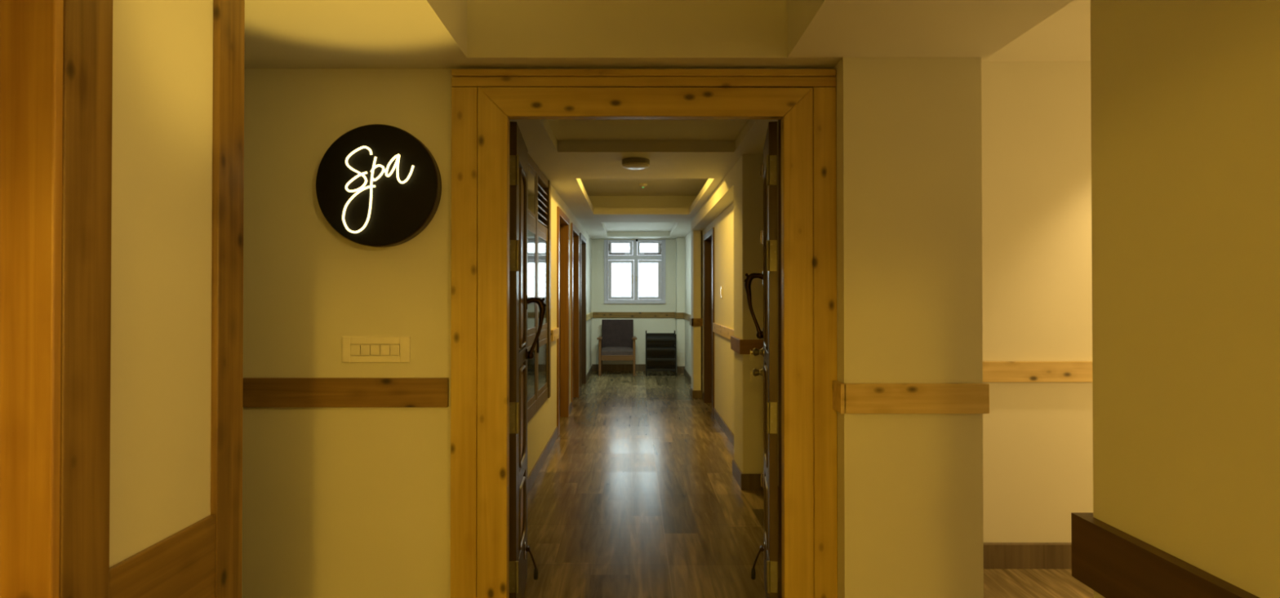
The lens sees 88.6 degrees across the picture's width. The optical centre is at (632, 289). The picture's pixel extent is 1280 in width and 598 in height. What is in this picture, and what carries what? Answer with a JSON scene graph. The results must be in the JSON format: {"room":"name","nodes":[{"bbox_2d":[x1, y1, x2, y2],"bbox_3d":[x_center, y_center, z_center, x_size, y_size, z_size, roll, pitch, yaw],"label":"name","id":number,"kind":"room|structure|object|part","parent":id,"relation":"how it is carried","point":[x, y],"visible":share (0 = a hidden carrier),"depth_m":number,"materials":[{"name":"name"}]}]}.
{"room":"spa entrance hallway","nodes":[
{"label":"spa entrance hallway","id":0,"kind":"room"},
{"bbox_2d":[109,0,213,568],"bbox_3d":[-2.283,0.263,1.660,2.234,2.340,0.525,0,0,0],"label":"wall","id":1,"kind":"structure","parent":0,"point":[162,246],"depth_m":1.61,"materials":[{"name":"paint"}]},
{"bbox_2d":[59,0,112,597],"bbox_3d":[-1.224,0.277,1.382,0.152,2.308,0.122,0,0,0],"label":"timber post","id":2,"kind":"object","parent":1,"relation":"attached to","point":[87,48],"visible":0.6,"depth_m":1.38,"materials":[{"name":"brown wood"}]},
{"bbox_2d":[109,515,215,597],"bbox_3d":[-1.158,0.737,1.624,0.016,0.232,0.370,0,0,0],"label":"board","id":3,"kind":"object","parent":1,"relation":"attached to","point":[181,565],"visible":0.91,"depth_m":1.64,"materials":[{"name":"brown wood"}]},
{"bbox_2d":[210,0,244,597],"bbox_3d":[-1.157,0.281,1.873,0.019,2.308,0.120,0,0,0],"label":"timber post","id":4,"kind":"object","parent":1,"relation":"attached to","point":[228,15],"visible":1,"depth_m":1.86,"materials":[{"name":"brown wood"}]},
{"bbox_2d":[241,68,833,597],"bbox_3d":[-1.046,0.191,2.649,4.708,2.500,0.140,0,0,0],"label":"wall","id":5,"kind":"structure","parent":0,"point":[338,502],"depth_m":2.58,"materials":[{"name":"paint"}]},
{"bbox_2d":[242,377,448,407],"bbox_3d":[-1.661,0.405,2.566,1.878,0.113,0.022,0,0,0],"label":"chair rail","id":6,"kind":"object","parent":5,"relation":"attached to","point":[256,392],"visible":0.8,"depth_m":2.56,"materials":[{"name":"brown wood"}]},
{"bbox_2d":[342,336,410,362],"bbox_3d":[-1.004,0.236,2.573,0.265,0.099,0.011,0,0,0],"label":"light switch","id":7,"kind":"object","parent":5,"relation":"attached to","point":[403,349],"visible":1,"depth_m":2.57,"materials":[{"name":"plastic"}]},
{"bbox_2d":[315,124,441,247],"bbox_3d":[-0.990,-0.402,2.550,0.475,0.475,0.066,0,0,0],"label":"sign","id":8,"kind":"object","parent":5,"relation":"attached to","point":[378,185],"visible":1,"depth_m":2.53,"materials":[{"name":"black"}]},
{"bbox_2d":[509,121,546,597],"bbox_3d":[-0.475,0.369,3.002,0.132,2.134,0.556,0,0,-4],"label":"door","id":9,"kind":"structure","parent":5,"relation":"in","point":[519,301],"depth_m":2.80,"materials":[{"name":"brown wood"}]},
{"bbox_3d":[-0.523,1.305,2.996,0.036,0.262,0.325,0,0,-4],"label":"rail","id":10,"kind":"part","parent":9,"relation":"part of","materials":[{"name":"brown wood"}]},
{"bbox_3d":[-0.523,-0.627,3.012,0.036,0.142,0.325,0,0,-4],"label":"rail","id":11,"kind":"part","parent":9,"relation":"part of","materials":[{"name":"brown wood"}]},
{"bbox_3d":[-0.523,0.311,3.004,0.036,0.065,0.325,0,0,-4],"label":"rail","id":12,"kind":"part","parent":9,"relation":"part of","materials":[{"name":"brown wood"}]},
{"bbox_3d":[-0.523,0.839,3.000,0.036,0.060,0.325,0,0,-4],"label":"rail","id":13,"kind":"part","parent":9,"relation":"part of","materials":[{"name":"brown wood"}]},
{"bbox_3d":[-0.500,0.325,3.204,0.035,0.040,0.036,0,0,-4],"label":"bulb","id":14,"kind":"part","parent":9,"relation":"part of","materials":[{"name":"brown metal"}]},
{"bbox_3d":[-0.476,1.272,3.090,0.054,0.094,0.012,0,-1,25],"label":"arm","id":15,"kind":"part","parent":9,"relation":"part of","materials":[{"name":"brown metal"}]},
{"bbox_3d":[-0.475,0.186,3.207,0.098,0.288,0.032,0,0,-4],"label":"pull handle","id":16,"kind":"part","parent":9,"relation":"part of","materials":[{"name":"brown metal"}]},
{"bbox_2d":[450,69,837,597],"bbox_3d":[0.043,0.294,2.553,1.492,2.293,0.050,0,0,0],"label":"door surround","id":17,"kind":"object","parent":5,"relation":"attached to","point":[484,102],"visible":1,"depth_m":2.53,"materials":[{"name":"brown wood"}]},
{"bbox_3d":[0.043,-0.839,2.562,1.492,0.028,0.049,0,0,0],"label":"cap moulding","id":18,"kind":"part","parent":17,"relation":"part of","materials":[{"name":"brown wood"}]},
{"bbox_2d":[744,121,777,597],"bbox_3d":[0.580,0.369,3.003,0.132,2.134,0.556,0,0,9],"label":"door","id":19,"kind":"structure","parent":5,"relation":"in","point":[769,277],"depth_m":2.74,"materials":[{"name":"brown wood"}]},
{"bbox_3d":[0.596,0.076,3.209,0.098,0.308,0.032,0,0,9],"label":"pull handle","id":20,"kind":"part","parent":19,"relation":"part of","materials":[{"name":"brown metal"}]},
{"bbox_3d":[0.588,1.272,3.091,0.054,0.094,0.012,0,0,-20],"label":"arm","id":21,"kind":"part","parent":19,"relation":"part of","materials":[{"name":"brown metal"}]},
{"bbox_3d":[0.621,0.225,3.204,0.036,0.040,0.036,0,0,9],"label":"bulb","id":22,"kind":"part","parent":19,"relation":"part of","materials":[{"name":"brown metal"}]},
{"bbox_3d":[0.637,-0.257,3.252,0.011,0.066,0.009,0,0,9],"label":"rod","id":23,"kind":"part","parent":19,"relation":"part of","materials":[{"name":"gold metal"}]},
{"bbox_3d":[0.637,-0.587,3.254,0.011,0.066,0.009,0,0,9],"label":"rod","id":24,"kind":"part","parent":19,"relation":"part of","materials":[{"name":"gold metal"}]},
{"bbox_3d":[0.637,0.944,3.242,0.011,0.066,0.009,0,0,9],"label":"rod","id":25,"kind":"part","parent":19,"relation":"part of","materials":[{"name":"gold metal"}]},
{"bbox_3d":[0.628,-0.627,3.009,0.036,0.142,0.325,0,0,9],"label":"rail","id":26,"kind":"part","parent":19,"relation":"part of","materials":[{"name":"brown wood"}]},
{"bbox_3d":[0.628,0.311,3.002,0.036,0.065,0.325,0,0,9],"label":"rail","id":27,"kind":"part","parent":19,"relation":"part of","materials":[{"name":"brown wood"}]},
{"bbox_3d":[0.628,0.839,2.998,0.036,0.060,0.325,0,0,9],"label":"rail","id":28,"kind":"part","parent":19,"relation":"part of","materials":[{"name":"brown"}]},
{"bbox_3d":[0.628,1.305,2.994,0.036,0.262,0.325,0,0,9],"label":"rail","id":29,"kind":"part","parent":19,"relation":"part of","materials":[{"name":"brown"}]},
{"bbox_2d":[777,119,782,597],"bbox_3d":[0.045,0.356,2.652,1.150,2.170,0.150,0,0,0],"label":"door frame","id":30,"kind":"structure","parent":5,"relation":"attached to","point":[779,120],"depth_m":2.70,"materials":[{"name":"brown wood"}]},
{"bbox_2d":[527,185,591,476],"bbox_3d":[-0.840,0.230,7.498,0.160,2.500,9.600,0,0,0],"label":"wall","id":31,"kind":"structure","parent":0,"point":[542,425],"depth_m":6.32,"materials":[{"name":"paint"}]},
{"bbox_2d":[527,154,551,423],"bbox_3d":[-0.777,-0.008,4.653,0.086,1.930,2.505,0,0,0],"label":"window","id":32,"kind":"structure","parent":31,"relation":"in","point":[539,249],"depth_m":5.28,"materials":[{"name":"glass"}]},
{"bbox_3d":[-0.759,-0.068,4.631,0.010,0.720,0.850,0,0,0],"label":"pane","id":33,"kind":"part","parent":32,"relation":"part of","materials":[{"name":"glass"}]},
{"bbox_3d":[-0.759,0.637,4.625,0.010,0.350,0.850,0,0,0],"label":"pane","id":34,"kind":"part","parent":32,"relation":"part of","materials":[{"name":"clear glass"}]},
{"bbox_3d":[-0.759,-0.723,4.636,0.010,0.300,0.840,0,0,0],"label":"pane","id":35,"kind":"part","parent":32,"relation":"part of","materials":[{"name":"clear glass"}]},
{"bbox_3d":[-0.778,-0.068,4.631,0.054,0.810,0.940,0,0,0],"label":"sash","id":36,"kind":"part","parent":32,"relation":"part of","materials":[{"name":"glass"}]},
{"bbox_3d":[-0.778,0.637,4.625,0.054,0.440,0.940,0,0,0],"label":"sash","id":37,"kind":"part","parent":32,"relation":"part of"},
{"bbox_3d":[-0.781,0.374,4.287,0.058,0.080,1.620,0,0,0],"label":"cross rail","id":38,"kind":"part","parent":32,"relation":"part of","materials":[{"name":"brown wood"}]},
{"bbox_3d":[-0.778,-0.723,4.636,0.054,0.360,0.940,0,0,0],"label":"sash","id":39,"kind":"part","parent":32,"relation":"part of","materials":[{"name":"brown wood"}]},
{"bbox_3d":[-0.781,-0.511,4.294,0.058,0.070,1.620,0,0,0],"label":"cross rail","id":40,"kind":"part","parent":32,"relation":"part of","materials":[{"name":"brown wood"}]},
{"bbox_3d":[-0.759,-0.061,5.486,0.010,0.720,0.540,0,0,0],"label":"pane","id":41,"kind":"part","parent":32,"relation":"part of","materials":[{"name":"glass"}]},
{"bbox_3d":[-0.759,0.644,5.480,0.010,0.350,0.540,0,0,0],"label":"pane","id":42,"kind":"part","parent":32,"relation":"part of","materials":[{"name":"clear glass"}]},
{"bbox_3d":[-0.778,-0.061,5.486,0.054,0.810,0.630,0,0,0],"label":"sash","id":43,"kind":"part","parent":32,"relation":"part of","materials":[{"name":"brown wood"}]},
{"bbox_3d":[-0.778,0.644,5.480,0.054,0.440,0.630,0,0,0],"label":"sash","id":44,"kind":"part","parent":32,"relation":"part of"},
{"bbox_3d":[-0.781,-0.501,5.489,0.058,0.070,0.630,0,0,0],"label":"cross rail","id":45,"kind":"part","parent":32,"relation":"part of","materials":[{"name":"brown wood"}]},
{"bbox_3d":[-0.781,0.384,5.482,0.058,0.080,0.630,0,0,0],"label":"cross rail","id":46,"kind":"part","parent":32,"relation":"part of","materials":[{"name":"brown wood"}]},
{"bbox_2d":[527,365,592,493],"bbox_3d":[-0.753,1.431,7.674,0.014,0.100,8.830,0,0,0],"label":"baseboard","id":47,"kind":"structure","parent":31,"relation":"attached to","point":[537,467],"depth_m":5.54,"materials":[{"name":"wood"}]},
{"bbox_2d":[556,206,569,435],"bbox_3d":[-0.816,0.327,7.118,0.148,2.300,1.120,0,0,0],"label":"door","id":48,"kind":"structure","parent":31,"relation":"in","point":[562,220],"depth_m":7.58,"materials":[{"name":"brown wood"}]},
{"bbox_3d":[-0.831,0.927,7.113,0.010,0.700,0.745,0,0,0],"label":"moulding","id":49,"kind":"part","parent":48,"relation":"part of","materials":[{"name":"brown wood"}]},
{"bbox_3d":[-0.831,-0.088,7.121,0.010,1.030,0.745,0,0,0],"label":"moulding","id":50,"kind":"part","parent":48,"relation":"part of","materials":[{"name":"brown wood"}]},
{"bbox_2d":[551,312,593,342],"bbox_3d":[-0.745,0.455,9.057,0.030,0.105,6.080,0,0,0],"label":"chair rail","id":51,"kind":"object","parent":31,"relation":"attached to","point":[554,332],"visible":0.8,"depth_m":6.33,"materials":[{"name":"brown wood"}]},
{"bbox_2d":[570,222,579,408],"bbox_3d":[-0.816,0.339,8.588,0.148,2.300,1.060,0,0,0],"label":"door","id":52,"kind":"structure","parent":31,"relation":"in","point":[575,233],"depth_m":9.02,"materials":[{"name":"brown wood"}]},
{"bbox_2d":[579,232,586,393],"bbox_3d":[-0.816,0.349,9.918,0.148,2.300,1.120,0,0,0],"label":"door","id":53,"kind":"structure","parent":31,"relation":"in","point":[582,239],"depth_m":10.38,"materials":[{"name":"brown wood"}]},
{"bbox_2d":[591,239,675,365],"bbox_3d":[0.050,0.217,12.179,2.100,2.600,0.160,0,0,0],"label":"wall","id":54,"kind":"structure","parent":0,"point":[641,326],"depth_m":12.10,"materials":[{"name":"paint"}]},
{"bbox_2d":[604,239,665,303],"bbox_3d":[0.037,-0.335,12.234,1.275,1.345,0.362,0,0,0],"label":"window","id":55,"kind":"structure","parent":54,"relation":"in","point":[634,255],"depth_m":12.10,"materials":[{"name":"white plastic"}]},
{"bbox_3d":[-0.225,-0.752,12.123,0.447,0.247,0.057,0,0,0],"label":"sash","id":56,"kind":"part","parent":55,"relation":"part of","materials":[{"name":"white glass"}]},
{"bbox_3d":[0.037,0.252,12.088,1.135,0.040,0.060,0,0,0],"label":"sill","id":57,"kind":"part","parent":55,"relation":"part of","materials":[{"name":"white plastic"}]},
{"bbox_3d":[0.303,-0.752,12.123,0.439,0.247,0.057,0,0,0],"label":"sash","id":58,"kind":"part","parent":55,"relation":"part of","materials":[{"name":"white glass"}]},
{"bbox_2d":[593,312,683,318],"bbox_3d":[0.111,0.478,11.911,1.682,0.105,0.372,0,0,0],"label":"chair rail","id":59,"kind":"object","parent":54,"relation":"attached to","point":[596,315],"visible":0.86,"depth_m":12.07,"materials":[{"name":"brown wood"}]},
{"bbox_2d":[592,364,684,373],"bbox_3d":[0.092,1.450,11.907,1.676,0.130,0.364,0,0,0],"label":"baseboard","id":60,"kind":"structure","parent":54,"relation":"attached to","point":[606,367],"depth_m":12.07,"materials":[{"name":"wood"}]},
{"bbox_2d":[509,119,777,239],"bbox_3d":[-0.175,-1.190,7.510,3.050,0.460,9.800,0,0,0],"label":"ceiling","id":61,"kind":"structure","parent":0,"point":[581,159],"depth_m":5.12,"materials":[{"name":"paint"}]},
{"bbox_2d":[622,157,649,169],"bbox_3d":[0.023,-0.949,4.988,0.212,0.062,0.212,0,0,0],"label":"ceiling light","id":62,"kind":"object","parent":61,"relation":"attached to","point":[632,163],"visible":1,"depth_m":4.91,"materials":[{"name":"white plastic"}]},
{"bbox_2d":[622,162,648,169],"bbox_3d":[0.023,-0.930,4.988,0.206,0.024,0.206,0,0,0],"label":"diffuser","id":63,"kind":"object","parent":62,"relation":"attached to","point":[632,166],"depth_m":4.93,"materials":[{"name":"white plastic"}]},
{"bbox_2d":[639,183,647,187],"bbox_3d":[0.120,-1.199,7.630,0.096,0.042,0.096,0,0,0],"label":"smoke detector","id":64,"kind":"object","parent":61,"relation":"attached to","point":[642,185],"visible":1,"depth_m":7.60,"materials":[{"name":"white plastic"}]},
{"bbox_2d":[244,0,1073,68],"bbox_3d":[-1.032,-1.187,-0.290,4.735,0.590,5.800,0,0,0],"label":"ceiling","id":65,"kind":"structure","parent":0,"point":[279,33],"depth_m":2.42,"materials":[{"name":"paint"}]},
{"bbox_2d":[675,237,684,366],"bbox_3d":[0.895,0.266,11.948,0.210,2.500,0.400,0,0,0],"label":"wall column","id":66,"kind":"structure","parent":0,"point":[680,242],"depth_m":11.75,"materials":[{"name":"paint"}]},
{"bbox_2d":[690,222,702,390],"bbox_3d":[0.912,0.243,9.123,0.175,2.500,0.350,0,0,0],"label":"wall column","id":67,"kind":"structure","parent":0,"point":[695,236],"depth_m":8.95,"materials":[{"name":"paint"}]},
{"bbox_2d":[689,386,702,398],"bbox_3d":[0.880,1.438,9.107,0.139,0.110,0.364,0,0,0],"label":"baseboard","id":68,"kind":"structure","parent":67,"relation":"attached to","point":[694,393],"depth_m":8.93,"materials":[{"name":"wood"}]},
{"bbox_2d":[691,165,733,231],"bbox_3d":[0.900,-0.918,7.083,0.200,0.210,3.770,0,0,0],"label":"wall","id":69,"kind":"structure","parent":0,"point":[722,197],"depth_m":6.54,"materials":[{"name":"paint"}]},
{"bbox_2d":[684,146,778,486],"bbox_3d":[1.045,0.230,7.498,0.230,2.500,9.600,0,0,0],"label":"wall","id":70,"kind":"structure","parent":0,"point":[723,224],"depth_m":7.05,"materials":[{"name":"paint"}]},
{"bbox_2d":[683,312,702,326],"bbox_3d":[0.876,0.465,10.327,0.147,0.105,2.800,0,0,0],"label":"chair rail","id":71,"kind":"object","parent":70,"relation":"attached to","point":[693,322],"visible":0.93,"depth_m":8.93,"materials":[{"name":"brown wood"}]},
{"bbox_2d":[703,227,714,416],"bbox_3d":[1.006,0.385,8.147,0.148,2.200,1.020,0,0,0],"label":"door","id":72,"kind":"structure","parent":70,"relation":"in","point":[708,237],"depth_m":8.55,"materials":[{"name":"brown wood"}]},
{"bbox_2d":[720,286,722,297],"bbox_3d":[0.942,0.036,6.980,0.016,0.120,0.100,0,0,0],"label":"light switch","id":73,"kind":"object","parent":70,"relation":"attached to","point":[721,289],"visible":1,"depth_m":6.94,"materials":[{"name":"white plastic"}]},
{"bbox_2d":[712,323,733,339],"bbox_3d":[0.939,0.434,6.397,0.022,0.105,2.400,0,0,0],"label":"chair rail","id":74,"kind":"object","parent":70,"relation":"attached to","point":[726,332],"visible":0.56,"depth_m":6.73,"materials":[{"name":"brown wood"}]},
{"bbox_2d":[684,368,778,503],"bbox_3d":[0.945,1.428,7.239,0.060,0.100,9.000,0,0,-1],"label":"baseboard","id":75,"kind":"structure","parent":70,"relation":"attached to","point":[724,427],"depth_m":6.94,"materials":[{"name":"wood"}]},
{"bbox_2d":[733,154,763,474],"bbox_3d":[0.925,0.210,4.989,0.250,2.500,0.420,0,0,0],"label":"wall column","id":76,"kind":"structure","parent":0,"point":[748,182],"depth_m":4.79,"materials":[{"name":"paint"}]},
{"bbox_2d":[730,336,763,354],"bbox_3d":[0.887,0.422,4.974,0.225,0.105,0.445,0,0,0],"label":"chair rail","id":77,"kind":"object","parent":76,"relation":"attached to","point":[740,346],"visible":0.73,"depth_m":4.75,"materials":[{"name":"brown wood"}]},
{"bbox_2d":[732,459,763,490],"bbox_3d":[0.886,1.402,4.972,0.200,0.115,0.434,0,0,0],"label":"baseboard","id":78,"kind":"structure","parent":76,"relation":"attached to","point":[745,482],"depth_m":4.75,"materials":[{"name":"wood"}]},
{"bbox_2d":[523,371,1093,597],"bbox_3d":[0.500,1.517,4.588,7.800,0.120,15.600,0,0,0],"label":"floor","id":79,"kind":"structure","parent":0,"point":[637,494],"depth_m":4.31,"materials":[{"name":"brown wood"}]},
{"bbox_2d":[0,0,63,597],"bbox_3d":[-1.349,0.277,1.309,0.401,2.308,0.022,0,0,0],"label":"door frame","id":80,"kind":"structure","parent":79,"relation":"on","point":[32,31],"depth_m":1.30,"materials":[{"name":"brown wood"}]},
{"bbox_2d":[596,320,636,375],"bbox_3d":[-0.275,1.033,11.687,0.700,0.961,0.598,0,0,0],"label":"armchair","id":81,"kind":"object","parent":79,"relation":"on","point":[616,342],"visible":1,"depth_m":11.82,"materials":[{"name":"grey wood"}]},
{"bbox_3d":[-0.575,1.197,11.451,0.044,0.630,0.044,0,0,0],"label":"leg","id":82,"kind":"part","parent":81,"relation":"part of","materials":[{"name":"brown wood"}]},
{"bbox_3d":[-0.575,1.200,11.936,0.044,0.630,0.097,0,0,0],"label":"leg","id":83,"kind":"part","parent":81,"relation":"part of","materials":[{"name":"brown wood"}]},
{"bbox_3d":[-0.275,1.109,11.711,0.556,0.137,0.543,0,0,0],"label":"seat","id":84,"kind":"part","parent":81,"relation":"part of","materials":[{"name":"grey fabric"}]},
{"bbox_3d":[-0.275,0.835,11.884,0.570,0.561,0.146,0,0,0],"label":"backrest","id":85,"kind":"part","parent":81,"relation":"part of","materials":[{"name":"fabric"}]},
{"bbox_3d":[0.025,1.197,11.451,0.044,0.630,0.044,0,0,0],"label":"leg","id":86,"kind":"part","parent":81,"relation":"part of","materials":[{"name":"brown wood"}]},
{"bbox_2d":[645,330,676,376],"bbox_3d":[0.490,1.125,11.501,0.530,0.775,0.300,0,0,0],"label":"shoe rack","id":87,"kind":"object","parent":79,"relation":"on","point":[660,348],"visible":1,"depth_m":11.59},
{"bbox_3d":[0.236,1.146,11.362,0.022,0.730,0.022,0,0,0],"label":"leg","id":88,"kind":"part","parent":87,"relation":"part of","materials":[{"name":"black metal"}]},
{"bbox_2d":[647,356,674,358],"bbox_3d":[0.490,1.217,11.504,0.490,0.050,0.246,0,0,0],"label":"shelf","id":89,"kind":"object","parent":87,"relation":"attached to","point":[647,357],"depth_m":11.56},
{"bbox_2d":[647,366,674,368],"bbox_3d":[0.490,1.397,11.502,0.490,0.050,0.246,0,0,0],"label":"shelf","id":90,"kind":"object","parent":87,"relation":"attached to","point":[648,367],"depth_m":11.54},
{"bbox_3d":[0.490,1.138,11.648,0.510,0.650,0.005,0,0,0],"label":"panel","id":91,"kind":"part","parent":87,"relation":"part of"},
{"bbox_2d":[647,336,675,338],"bbox_3d":[0.490,0.867,11.506,0.490,0.050,0.246,0,0,0],"label":"shelf","id":92,"kind":"object","parent":87,"relation":"attached to","point":[648,337],"depth_m":11.55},
{"bbox_2d":[647,346,675,348],"bbox_3d":[0.490,1.037,11.505,0.490,0.050,0.246,0,0,0],"label":"shelf","id":93,"kind":"object","parent":87,"relation":"attached to","point":[648,347],"depth_m":11.54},
{"bbox_3d":[0.744,1.126,11.640,0.022,0.775,0.022,0,0,0],"label":"leg","id":94,"kind":"part","parent":87,"relation":"part of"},
{"bbox_3d":[0.744,1.146,11.362,0.022,0.730,0.022,0,0,0],"label":"leg","id":95,"kind":"part","parent":87,"relation":"part of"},
{"bbox_2d":[833,57,983,597],"bbox_3d":[1.049,0.099,2.977,0.518,2.690,1.045,0,0,0],"label":"wall pillar","id":96,"kind":"structure","parent":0,"point":[910,517],"depth_m":2.46,"materials":[{"name":"paint"}]},
{"bbox_2d":[832,380,989,413],"bbox_3d":[1.046,0.408,2.481,0.552,0.110,0.102,0,0,0],"label":"chair rail","id":97,"kind":"object","parent":96,"relation":"attached to","point":[847,398],"visible":1,"depth_m":2.43,"materials":[{"name":"brown wood"}]},
{"bbox_2d":[982,0,1090,62],"bbox_3d":[2.868,-1.332,2.211,3.065,0.260,2.800,0,0,0],"label":"ceiling","id":98,"kind":"structure","parent":0,"point":[1064,36],"depth_m":3.16,"materials":[{"name":"paint"}]},
{"bbox_2d":[981,62,1093,542],"bbox_3d":[2.800,0.078,3.505,3.200,2.740,0.150,0,0,0],"label":"wall","id":99,"kind":"structure","parent":0,"point":[1036,118],"depth_m":3.43,"materials":[{"name":"paint"}]},
{"bbox_2d":[983,542,1071,568],"bbox_3d":[2.754,1.385,3.404,2.892,0.125,0.030,0,0,0],"label":"baseboard","id":100,"kind":"structure","parent":99,"relation":"attached to","point":[996,555],"depth_m":3.39,"materials":[{"name":"wood"}]},
{"bbox_2d":[982,361,1092,382],"bbox_3d":[2.755,0.430,3.408,2.890,0.105,0.038,0,0,0],"label":"chair rail","id":101,"kind":"object","parent":99,"relation":"attached to","point":[993,371],"depth_m":3.39,"materials":[{"name":"brown wood"}]},
{"bbox_2d":[1090,0,1279,597],"bbox_3d":[2.550,-0.039,-1.100,3.700,2.900,4.200,0,0,0],"label":"wall","id":102,"kind":"structure","parent":0,"point":[1185,94],"depth_m":0.82,"materials":[{"name":"paint"}]},
{"bbox_2d":[1071,512,1259,597],"bbox_3d":[1.140,0.380,-0.993,0.920,0.098,4.020,0,0,0],"label":"chair rail","id":103,"kind":"object","parent":102,"relation":"attached to","point":[1113,563],"visible":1,"depth_m":0.90,"materials":[{"name":"brown wood"}]}
]}

